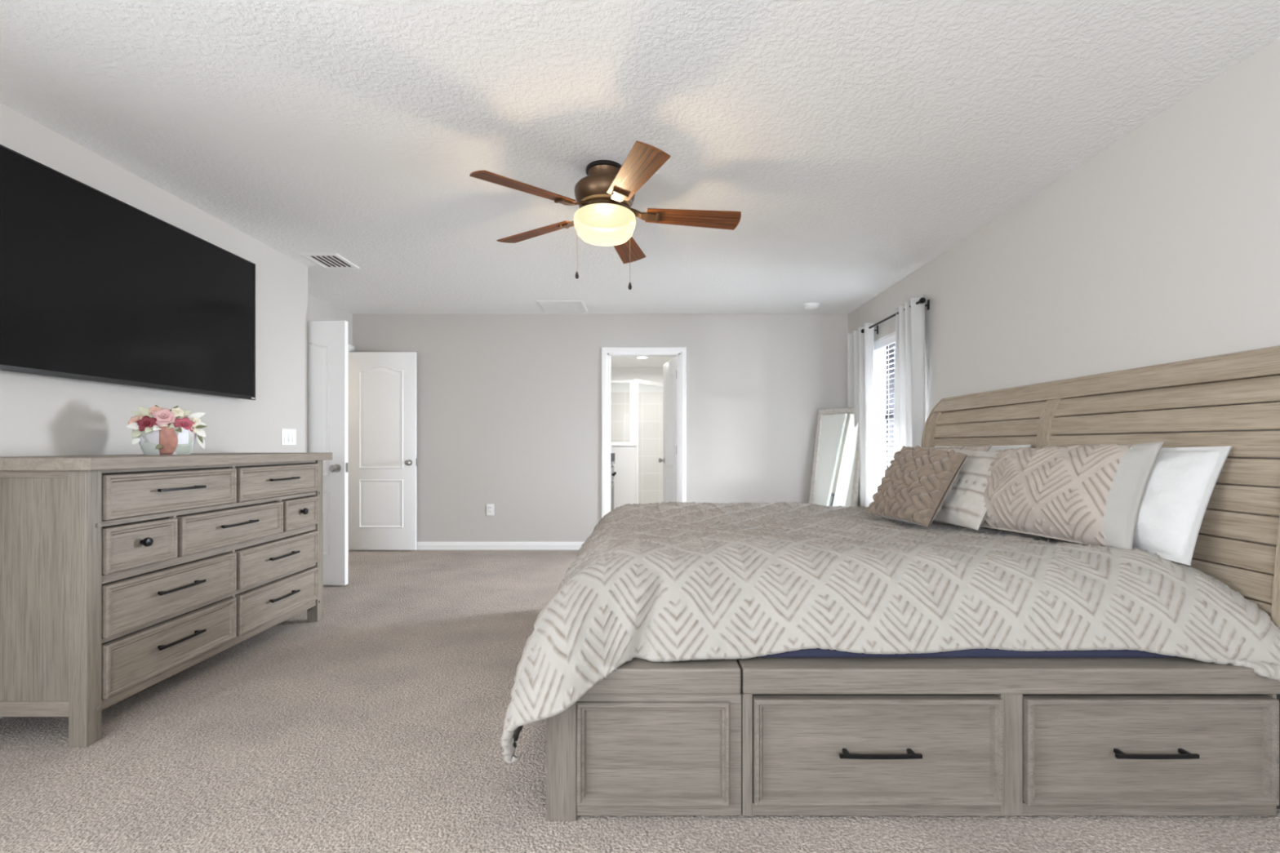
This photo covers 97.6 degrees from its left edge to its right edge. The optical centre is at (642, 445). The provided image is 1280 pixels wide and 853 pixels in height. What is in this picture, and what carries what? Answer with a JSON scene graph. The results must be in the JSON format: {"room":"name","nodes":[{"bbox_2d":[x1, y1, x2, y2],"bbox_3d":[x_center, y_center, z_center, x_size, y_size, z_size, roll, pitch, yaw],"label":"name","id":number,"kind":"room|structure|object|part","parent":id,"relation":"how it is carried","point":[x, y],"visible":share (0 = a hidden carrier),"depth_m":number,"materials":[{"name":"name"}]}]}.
{"room":"bedroom","nodes":[
{"label":"bedroom","id":0,"kind":"room"},
{"bbox_2d":[0,102,307,456],"bbox_3d":[-2.835,-0.143,1.235,0.570,2.440,6.070,0,0,0],"label":"wall","id":1,"kind":"structure","parent":0,"point":[41,415],"depth_m":2.94,"materials":[{"name":"grey paint"}]},
{"bbox_2d":[0,144,255,399],"bbox_3d":[-2.503,-0.723,2.792,0.090,0.865,1.543,0,0,0],"label":"television","id":2,"kind":"object","parent":1,"relation":"attached to","point":[95,286],"visible":1,"depth_m":2.60,"materials":[{"name":"black plastic"}]},
{"bbox_2d":[280,428,296,444],"bbox_3d":[-2.544,-0.063,4.035,0.012,0.116,0.166,0,0,0],"label":"light switch","id":3,"kind":"object","parent":1,"relation":"attached to","point":[288,437],"visible":1,"depth_m":4.02,"materials":[{"name":"white plastic"}]},
{"bbox_2d":[307,293,352,345],"bbox_3d":[-3.060,-0.143,5.035,0.120,2.440,1.530,0,0,0],"label":"wall","id":4,"kind":"structure","parent":0,"point":[318,309],"depth_m":5.31,"materials":[{"name":"grey paint"}]},
{"bbox_2d":[307,320,348,585],"bbox_3d":[-2.635,0.055,4.299,0.741,2.020,0.179,0,0,0],"label":"door","id":5,"kind":"structure","parent":4,"relation":"in","point":[327,340],"depth_m":4.28,"materials":[{"name":"white wood"}]},
{"bbox_3d":[-2.330,0.172,4.299,0.067,0.062,0.179,0,0,0],"label":"knob","id":6,"kind":"part","parent":5,"relation":"part of","materials":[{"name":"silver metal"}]},
{"bbox_3d":[-2.268,0.168,4.294,0.003,0.075,0.030,0,0,5],"label":"latch plate","id":7,"kind":"part","parent":5,"relation":"part of","materials":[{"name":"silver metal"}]},
{"bbox_2d":[348,344,354,351],"bbox_3d":[-3.051,0.022,5.050,0.138,2.110,1.550,0,0,0],"label":"door frame","id":8,"kind":"structure","parent":4,"relation":"attached to","point":[351,348],"depth_m":5.74,"materials":[{"name":"white wood"}]},
{"bbox_2d":[352,314,848,542],"bbox_3d":[-0.396,-0.143,5.860,5.449,2.440,0.120,0,0,0],"label":"wall","id":9,"kind":"structure","parent":0,"point":[509,406],"depth_m":5.80,"materials":[{"name":"grey paint"}]},
{"bbox_2d":[348,351,417,550],"bbox_3d":[-2.672,0.055,5.732,0.717,2.020,0.173,0,0,0],"label":"door","id":10,"kind":"structure","parent":9,"relation":"in","point":[383,385],"depth_m":5.71,"materials":[{"name":"white wood"}]},
{"bbox_3d":[-2.377,0.172,5.732,0.062,0.062,0.173,0,0,0],"label":"knob","id":11,"kind":"part","parent":10,"relation":"part of","materials":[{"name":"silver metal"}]},
{"bbox_2d":[486,503,493,515],"bbox_3d":[-1.574,0.662,5.795,0.076,0.118,0.010,0,0,0],"label":"power outlet","id":12,"kind":"object","parent":9,"relation":"attached to","point":[490,507],"visible":1,"depth_m":5.79,"materials":[{"name":"white plastic"}]},
{"bbox_2d":[416,542,584,550],"bbox_3d":[-0.435,1.036,5.793,5.129,0.083,0.014,0,0,0],"label":"baseboard","id":13,"kind":"structure","parent":9,"relation":"attached to","point":[420,545],"depth_m":5.79,"materials":[{"name":"white wood"}]},
{"bbox_2d":[601,346,686,517],"bbox_3d":[0.015,0.029,5.860,0.878,2.097,0.156,0,0,0],"label":"door frame","id":14,"kind":"structure","parent":9,"relation":"attached to","point":[680,353],"depth_m":5.79,"materials":[{"name":"white wood"}]},
{"bbox_2d":[658,356,676,502],"bbox_3d":[0.348,0.055,6.276,0.172,2.020,0.709,0,0,-15],"label":"door","id":15,"kind":"structure","parent":9,"relation":"in","point":[669,368],"depth_m":6.24,"materials":[{"name":"white wood"}]},
{"bbox_2d":[610,445,635,509],"bbox_3d":[-0.700,0.539,7.640,1.200,1.075,0.120,0,0,0],"label":"wall","id":16,"kind":"structure","parent":0,"point":[624,480],"depth_m":7.58,"materials":[{"name":"white paint"}]},
{"bbox_2d":[610,367,662,392],"bbox_3d":[-0.100,-0.143,7.870,2.600,2.440,3.900,0,0,0],"label":"wall","id":17,"kind":"structure","parent":0,"point":[650,374],"depth_m":9.72,"materials":[{"name":"white paint"}]},
{"bbox_2d":[610,444,635,445],"bbox_3d":[-0.695,-0.008,7.640,1.210,0.020,0.144,0,0,0],"label":"trim","id":18,"kind":"structure","parent":17,"relation":"on","point":[611,444],"depth_m":7.57,"materials":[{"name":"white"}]},
{"bbox_2d":[610,392,662,503],"bbox_3d":[-0.100,0.077,8.759,2.396,2.000,1.919,0,0,0],"label":"tile","id":19,"kind":"structure","parent":17,"relation":"attached to","point":[650,404],"depth_m":9.70,"materials":[{"name":"white tile"}]},
{"bbox_2d":[0,0,1279,367],"bbox_3d":[-0.986,-1.423,4.010,6.629,0.120,11.620,0,0,0],"label":"ceiling","id":20,"kind":"structure","parent":0,"point":[855,144],"depth_m":2.33,"materials":[{"name":"white paint"}]},
{"bbox_2d":[298,253,359,268],"bbox_3d":[-2.300,-1.357,4.125,0.270,0.011,0.320,0,0,0],"label":"ceiling vent","id":21,"kind":"object","parent":20,"relation":"in","point":[326,260],"visible":1,"depth_m":4.10,"materials":[{"name":"white metal"}]},
{"bbox_2d":[535,300,587,311],"bbox_3d":[-0.777,-1.359,5.465,0.445,0.009,0.430,0,0,0],"label":"ceiling vent","id":22,"kind":"object","parent":20,"relation":"in","point":[546,305],"visible":1,"depth_m":5.44,"materials":[{"name":"white metal"}]},
{"bbox_2d":[469,141,741,289],"bbox_3d":[-0.150,-1.058,2.769,1.281,0.609,1.316,0,0,0],"label":"ceiling fan","id":23,"kind":"object","parent":20,"relation":"hanging from","point":[605,197],"visible":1,"depth_m":2.65,"materials":[{"name":"brown wood"}]},
{"bbox_3d":[-0.518,-1.137,2.471,0.472,0.006,0.144,-2,14,-41],"label":"blade","id":24,"kind":"part","parent":23,"relation":"part of","materials":[{"name":"brown wood"}]},
{"bbox_3d":[-0.563,-1.137,2.987,0.472,0.006,0.144,-2,12,31],"label":"blade","id":25,"kind":"part","parent":23,"relation":"part of","materials":[{"name":"brown wood"}]},
{"bbox_3d":[-0.185,-1.073,2.760,0.306,0.125,0.306,0,0,0],"label":"lamp shade","id":26,"kind":"part","parent":23,"relation":"part of","materials":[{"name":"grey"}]},
{"bbox_3d":[-0.093,-1.137,3.191,0.144,0.006,0.472,-13,-4,11],"label":"blade","id":27,"kind":"part","parent":23,"relation":"part of","materials":[{"name":"brown wood"}]},
{"bbox_3d":[-0.034,-1.137,2.346,0.144,0.006,0.472,14,-3,-20],"label":"blade","id":28,"kind":"part","parent":23,"relation":"part of","materials":[{"name":"brown wood"}]},
{"bbox_3d":[0.254,-1.137,2.798,0.472,0.006,0.144,1,-13,-5],"label":"blade","id":29,"kind":"part","parent":23,"relation":"part of","materials":[{"name":"brown wood"}]},
{"bbox_2d":[635,356,648,358],"bbox_3d":[0.000,-1.358,8.620,0.200,0.010,0.200,0,0,0],"label":"recessed light","id":30,"kind":"object","parent":20,"relation":"in","point":[636,357],"visible":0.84,"depth_m":8.59,"materials":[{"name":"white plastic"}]},
{"bbox_2d":[803,302,819,309],"bbox_3d":[1.630,-1.343,5.400,0.155,0.041,0.155,0,0,0],"label":"smoke detector","id":31,"kind":"object","parent":20,"relation":"attached to","point":[812,305],"visible":1,"depth_m":5.35,"materials":[{"name":"white plastic"}]},
{"bbox_2d":[0,550,1279,852],"bbox_3d":[-0.986,1.137,2.030,6.629,0.120,7.660,0,0,0],"label":"floor","id":32,"kind":"structure","parent":0,"point":[375,724],"depth_m":1.88,"materials":[{"name":"beige carpet"}]},
{"bbox_2d":[0,452,332,746],"bbox_3d":[-2.239,0.560,2.757,0.573,1.034,1.550,0,0,0],"label":"dresser","id":33,"kind":"object","parent":32,"relation":"on","point":[121,575],"visible":1,"depth_m":2.19,"materials":[{"name":"grey wood"}]},
{"bbox_3d":[-2.260,0.102,2.020,0.430,0.026,0.028,0,0,0],"label":"rail","id":34,"kind":"part","parent":33,"relation":"part of","materials":[{"name":"grey wood"}]},
{"bbox_3d":[-2.260,0.945,2.020,0.430,0.055,0.028,0,0,0],"label":"rail","id":35,"kind":"part","parent":33,"relation":"part of","materials":[{"name":"grey wood"}]},
{"bbox_3d":[-2.255,0.508,2.020,0.440,0.838,0.018,0,0,0],"label":"panel","id":36,"kind":"part","parent":33,"relation":"part of","materials":[{"name":"grey wood"}]},
{"bbox_3d":[-2.018,0.583,2.029,0.066,0.988,0.058,0,0,0],"label":"post","id":37,"kind":"part","parent":33,"relation":"part of","materials":[{"name":"grey wood"}]},
{"bbox_3d":[-1.991,0.391,2.223,0.036,0.168,0.315,0,0,0],"label":"drawer","id":38,"kind":"part","parent":33,"relation":"part of","materials":[{"name":"grey wood"}]},
{"bbox_3d":[-1.970,0.382,2.223,0.035,0.036,0.036,0,0,0],"label":"knob","id":39,"kind":"part","parent":33,"relation":"part of","materials":[{"name":"black metal"}]},
{"bbox_2d":[125,404,207,454],"bbox_3d":[-2.249,-0.075,2.666,0.273,0.237,0.259,0,0,0],"label":"flower arrangement","id":40,"kind":"object","parent":33,"relation":"on","point":[177,433],"visible":1,"depth_m":2.61,"materials":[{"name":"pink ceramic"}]},
{"bbox_3d":[-2.270,-0.021,2.680,0.220,0.130,0.220,0,0,0],"label":"pot","id":41,"kind":"part","parent":40,"relation":"part of","materials":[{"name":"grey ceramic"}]},
{"bbox_3d":[-1.991,0.836,2.395,0.036,0.194,0.660,0,0,0],"label":"drawer","id":42,"kind":"part","parent":33,"relation":"part of","materials":[{"name":"grey wood"}]},
{"bbox_3d":[-1.991,0.614,2.395,0.036,0.189,0.660,0,0,0],"label":"drawer","id":43,"kind":"part","parent":33,"relation":"part of","materials":[{"name":"grey wood"}]},
{"bbox_3d":[-1.991,0.192,2.395,0.036,0.166,0.660,0,0,0],"label":"drawer","id":44,"kind":"part","parent":33,"relation":"part of","materials":[{"name":"grey wood"}]},
{"bbox_3d":[-1.970,0.827,2.395,0.034,0.012,0.235,0,0,0],"label":"handle","id":45,"kind":"part","parent":33,"relation":"part of","materials":[{"name":"black metal"}]},
{"bbox_3d":[-1.970,0.605,2.395,0.034,0.012,0.235,0,0,0],"label":"handle","id":46,"kind":"part","parent":33,"relation":"part of","materials":[{"name":"black metal"}]},
{"bbox_3d":[-1.970,0.183,2.395,0.034,0.012,0.235,0,0,0],"label":"handle","id":47,"kind":"part","parent":33,"relation":"part of","materials":[{"name":"black metal"}]},
{"bbox_3d":[-2.008,0.533,2.741,0.022,0.888,1.382,0,0,0],"label":"frame","id":48,"kind":"part","parent":33,"relation":"part of","materials":[{"name":"grey wood"}]},
{"bbox_3d":[-1.991,0.391,2.742,0.036,0.168,0.674,0,0,0],"label":"drawer","id":49,"kind":"part","parent":33,"relation":"part of","materials":[{"name":"grey wood"}]},
{"bbox_3d":[-1.970,0.382,2.742,0.034,0.012,0.235,0,0,0],"label":"handle","id":50,"kind":"part","parent":33,"relation":"part of","materials":[{"name":"black metal"}]},
{"bbox_3d":[-1.991,0.836,3.085,0.036,0.194,0.668,0,0,0],"label":"drawer","id":51,"kind":"part","parent":33,"relation":"part of","materials":[{"name":"grey wood"}]},
{"bbox_3d":[-1.991,0.614,3.085,0.036,0.189,0.668,0,0,0],"label":"drawer","id":52,"kind":"part","parent":33,"relation":"part of","materials":[{"name":"grey wood"}]},
{"bbox_3d":[-1.991,0.192,3.085,0.036,0.166,0.668,0,0,0],"label":"drawer","id":53,"kind":"part","parent":33,"relation":"part of","materials":[{"name":"grey wood"}]},
{"bbox_3d":[-1.970,0.827,3.085,0.034,0.012,0.235,0,0,0],"label":"handle","id":54,"kind":"part","parent":33,"relation":"part of","materials":[{"name":"black metal"}]},
{"bbox_3d":[-1.970,0.605,3.085,0.034,0.012,0.235,0,0,0],"label":"handle","id":55,"kind":"part","parent":33,"relation":"part of","materials":[{"name":"black metal"}]},
{"bbox_3d":[-1.970,0.183,3.085,0.034,0.012,0.235,0,0,0],"label":"handle","id":56,"kind":"part","parent":33,"relation":"part of","materials":[{"name":"black metal"}]},
{"bbox_3d":[-1.991,0.391,3.262,0.036,0.168,0.314,0,0,0],"label":"drawer","id":57,"kind":"part","parent":33,"relation":"part of","materials":[{"name":"grey wood"}]},
{"bbox_3d":[-1.970,0.382,3.262,0.035,0.036,0.036,0,0,0],"label":"knob","id":58,"kind":"part","parent":33,"relation":"part of","materials":[{"name":"black metal"}]},
{"bbox_3d":[-2.018,0.583,3.453,0.066,0.988,0.058,0,0,0],"label":"post","id":59,"kind":"part","parent":33,"relation":"part of","materials":[{"name":"grey wood"}]},
{"bbox_2d":[808,407,859,506],"bbox_3d":[1.859,0.355,5.427,0.239,1.447,0.571,0,0,-29],"label":"floor mirror","id":60,"kind":"object","parent":32,"relation":"on","point":[835,476],"visible":0.49,"depth_m":5.44,"materials":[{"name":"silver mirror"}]},
{"bbox_2d":[546,345,1279,820],"bbox_3d":[0.916,0.374,2.726,2.410,1.406,2.306,0,0,0],"label":"bed","id":61,"kind":"object","parent":32,"relation":"on","point":[753,735],"visible":0.44,"depth_m":1.61,"materials":[{"name":"grey wood"}]},
{"bbox_3d":[-0.233,0.896,1.650,0.086,0.362,0.084,0,0,0],"label":"foot post","id":62,"kind":"part","parent":61,"relation":"part of","materials":[{"name":"grey wood"}]},
{"bbox_3d":[0.031,0.882,1.607,0.438,0.295,0.023,0,0,0],"label":"chest panel","id":63,"kind":"part","parent":61,"relation":"part of","materials":[{"name":"grey wood"}]},
{"bbox_3d":[0.048,0.890,1.627,0.474,0.350,0.030,0,0,0],"label":"chest frame","id":64,"kind":"part","parent":61,"relation":"part of","materials":[{"name":"grey wood"}]},
{"bbox_3d":[-0.003,0.676,1.707,0.571,0.074,0.210,0,0,0],"label":"chest lid","id":65,"kind":"part","parent":61,"relation":"part of","materials":[{"name":"grey wood"}]},
{"bbox_3d":[0.674,1.047,1.627,0.714,0.036,0.030,0,0,0],"label":"drawer rail","id":66,"kind":"part","parent":61,"relation":"part of","materials":[{"name":"grey wood"}]},
{"bbox_3d":[0.674,0.875,1.609,0.708,0.301,0.037,0,0,0],"label":"drawer","id":67,"kind":"part","parent":61,"relation":"part of","materials":[{"name":"grey wood"}]},
{"bbox_3d":[0.674,0.877,1.594,0.232,0.012,0.038,0,0,0],"label":"handle","id":68,"kind":"part","parent":61,"relation":"part of","materials":[{"name":"black metal"}]},
{"bbox_2d":[500,501,1279,763],"bbox_3d":[0.751,0.625,2.683,2.298,0.568,2.392,0,0,0],"label":"comforter","id":69,"kind":"object","parent":61,"relation":"on","point":[664,581],"visible":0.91,"depth_m":1.73,"materials":[{"name":"beige fabric"}]},
{"bbox_2d":[868,445,967,527],"bbox_3d":[1.326,0.182,2.740,0.287,0.368,0.444,0,0,-13],"label":"pillow","id":70,"kind":"object","parent":69,"relation":"on","point":[914,488],"visible":1,"depth_m":2.64,"materials":[{"name":"brown fabric"}]},
{"bbox_2d":[913,445,991,451],"bbox_3d":[1.629,0.182,3.206,0.263,0.368,0.734,0,0,-4],"label":"pillow sham","id":71,"kind":"object","parent":69,"relation":"on","point":[983,448],"visible":0.02,"depth_m":2.95,"materials":[{"name":"beige fabric"}]},
{"bbox_2d":[933,448,999,530],"bbox_3d":[1.521,0.191,2.665,0.262,0.350,0.473,0,0,-11],"label":"striped pillow","id":72,"kind":"object","parent":69,"relation":"on","point":[963,505],"visible":0.49,"depth_m":2.55,"materials":[{"name":"beige fabric"}]},
{"bbox_2d":[934,444,1031,452],"bbox_3d":[1.801,0.180,3.167,0.238,0.372,0.870,0,0,0],"label":"pillow","id":73,"kind":"object","parent":69,"relation":"on","point":[993,448],"visible":0.03,"depth_m":2.92,"materials":[{"name":"grey fabric"}]},
{"bbox_2d":[980,441,1164,549],"bbox_3d":[1.662,0.181,2.295,0.276,0.390,0.721,0,0,-14],"label":"pillow sham","id":74,"kind":"object","parent":69,"relation":"on","point":[1093,494],"visible":0.9,"depth_m":2.12,"materials":[{"name":"beige fabric"}]},
{"bbox_2d":[1132,445,1231,565],"bbox_3d":[1.817,0.194,2.204,0.219,0.385,0.802,0,0,-2],"label":"pillow","id":75,"kind":"object","parent":69,"relation":"on","point":[1181,482],"visible":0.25,"depth_m":1.89,"materials":[{"name":"white fabric"}]},
{"bbox_2d":[755,648,1178,657],"bbox_3d":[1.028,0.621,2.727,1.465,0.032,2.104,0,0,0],"label":"mattress","id":76,"kind":"object","parent":61,"relation":"on","point":[817,652],"visible":0.13,"depth_m":1.68,"materials":[{"name":"blue fabric"}]},
{"bbox_3d":[1.971,0.261,3.262,0.131,0.970,1.000,0,0,0],"label":"plank panel","id":77,"kind":"part","parent":61,"relation":"part of","materials":[{"name":"beige wood"}]},
{"bbox_3d":[1.102,0.676,1.687,1.628,0.074,0.170,0,0,0],"label":"rail","id":78,"kind":"part","parent":61,"relation":"part of","materials":[{"name":"grey wood"}]},
{"bbox_3d":[2.058,-0.267,2.724,0.120,0.082,2.277,0,0,0],"label":"rail","id":79,"kind":"part","parent":61,"relation":"part of","materials":[{"name":"brown wood"}]},
{"bbox_3d":[1.455,1.047,1.627,0.720,0.036,0.030,0,0,0],"label":"drawer rail","id":80,"kind":"part","parent":61,"relation":"part of","materials":[{"name":"grey wood"}]},
{"bbox_3d":[1.455,0.875,1.609,0.714,0.301,0.037,0,0,0],"label":"drawer","id":81,"kind":"part","parent":61,"relation":"part of","materials":[{"name":"grey wood"}]},
{"bbox_3d":[1.455,0.877,1.594,0.232,0.012,0.038,0,0,0],"label":"handle","id":82,"kind":"part","parent":61,"relation":"part of","materials":[{"name":"black metal"}]},
{"bbox_3d":[1.971,0.261,2.188,0.131,0.970,1.005,0,0,0],"label":"plank panel","id":83,"kind":"part","parent":61,"relation":"part of","materials":[{"name":"beige wood"}]},
{"bbox_2d":[848,37,1279,545],"bbox_3d":[2.229,-0.143,2.000,0.200,2.440,7.600,0,0,0],"label":"wall","id":84,"kind":"structure","parent":0,"point":[1162,246],"depth_m":2.43,"materials":[{"name":"grey paint"}]},
{"bbox_2d":[872,332,895,501],"bbox_3d":[2.196,-0.224,4.725,0.225,1.471,1.030,0,0,0],"label":"window","id":85,"kind":"structure","parent":84,"relation":"in","point":[876,386],"depth_m":5.18,"materials":[{"name":"white glass"}]},
{"bbox_2d":[874,333,895,484],"bbox_3d":[2.188,-0.238,4.725,0.082,1.424,0.912,0,0,0],"label":"window blind","id":86,"kind":"object","parent":85,"relation":"attached to","point":[891,340],"visible":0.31,"depth_m":5.01,"materials":[{"name":"white plastic"}]},
{"bbox_3d":[2.278,-0.233,4.725,0.062,1.450,0.930,0,0,0],"label":"frame","id":87,"kind":"part","parent":85,"relation":"part of","materials":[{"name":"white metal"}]},
{"bbox_2d":[861,297,929,333],"bbox_3d":[2.071,-1.048,4.615,0.116,0.075,1.134,0,0,0],"label":"curtain rod","id":88,"kind":"object","parent":84,"relation":"attached to","point":[922,300],"visible":0.81,"depth_m":4.52,"materials":[{"name":"black metal"}]},
{"bbox_2d":[847,322,874,506],"bbox_3d":[2.037,-0.030,5.231,0.077,2.135,0.503,0,0,0],"label":"curtain","id":89,"kind":"object","parent":88,"relation":"hanging from","point":[860,345],"visible":0.67,"depth_m":5.13,"materials":[{"name":"white fabric"}]},
{"bbox_3d":[2.035,-1.055,4.615,0.019,0.019,1.010,0,0,0],"label":"rod","id":90,"kind":"part","parent":88,"relation":"part of","materials":[{"name":"black metal"}]},
{"bbox_2d":[893,295,925,453],"bbox_3d":[2.036,-0.030,4.278,0.077,2.135,0.396,0,0,0],"label":"curtain","id":91,"kind":"object","parent":88,"relation":"hanging from","point":[909,398],"visible":0.52,"depth_m":4.24,"materials":[{"name":"white fabric"}]},
{"bbox_3d":[-0.100,1.127,7.840,2.600,0.100,3.960,0,0,0],"label":"floor","id":92,"kind":"structure","parent":0,"visible":0},
{"bbox_2d":[610,453,616,511],"bbox_3d":[-0.621,0.542,6.290,0.639,0.910,0.700,0,0,0],"label":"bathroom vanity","id":93,"kind":"object","parent":92,"relation":"on","point":[612,455],"visible":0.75,"depth_m":6.31,"materials":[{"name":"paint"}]},
{"bbox_3d":[-0.343,0.317,6.122,0.016,0.160,0.305,0,0,0],"label":"drawer","id":94,"kind":"part","parent":93,"relation":"part of","materials":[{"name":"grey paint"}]},
{"bbox_3d":[-0.343,0.687,6.122,0.016,0.540,0.305,0,0,0],"label":"door","id":95,"kind":"part","parent":93,"relation":"part of","materials":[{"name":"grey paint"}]},
{"bbox_3d":[-0.343,0.317,6.447,0.016,0.160,0.305,0,0,0],"label":"drawer","id":96,"kind":"part","parent":93,"relation":"part of","materials":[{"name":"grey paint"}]},
{"bbox_3d":[-0.343,0.687,6.447,0.016,0.540,0.305,0,0,0],"label":"door","id":97,"kind":"part","parent":93,"relation":"part of","materials":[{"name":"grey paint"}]},
{"bbox_2d":[610,453,614,465],"bbox_3d":[-0.632,0.149,6.290,0.615,0.125,0.700,0,0,0],"label":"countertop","id":98,"kind":"structure","parent":93,"relation":"on","point":[612,455],"depth_m":6.62,"materials":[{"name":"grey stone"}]},
{"bbox_2d":[610,378,662,504],"bbox_3d":[-0.209,0.082,7.864,2.140,1.990,0.619,0,0,-27],"label":"shower enclosure","id":99,"kind":"object","parent":92,"relation":"on","point":[633,384],"visible":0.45,"depth_m":7.62,"materials":[{"name":"white"}]},
{"bbox_3d":[-0.688,-0.466,7.640,1.205,0.894,0.040,0,0,0],"label":"panel frame","id":100,"kind":"part","parent":99,"relation":"part of","materials":[{"name":"white"}]},
{"bbox_3d":[0.258,0.085,8.105,0.100,1.985,1.171,0,0,36],"label":"door frame","id":101,"kind":"part","parent":99,"relation":"part of","materials":[{"name":"white"}]}
]}

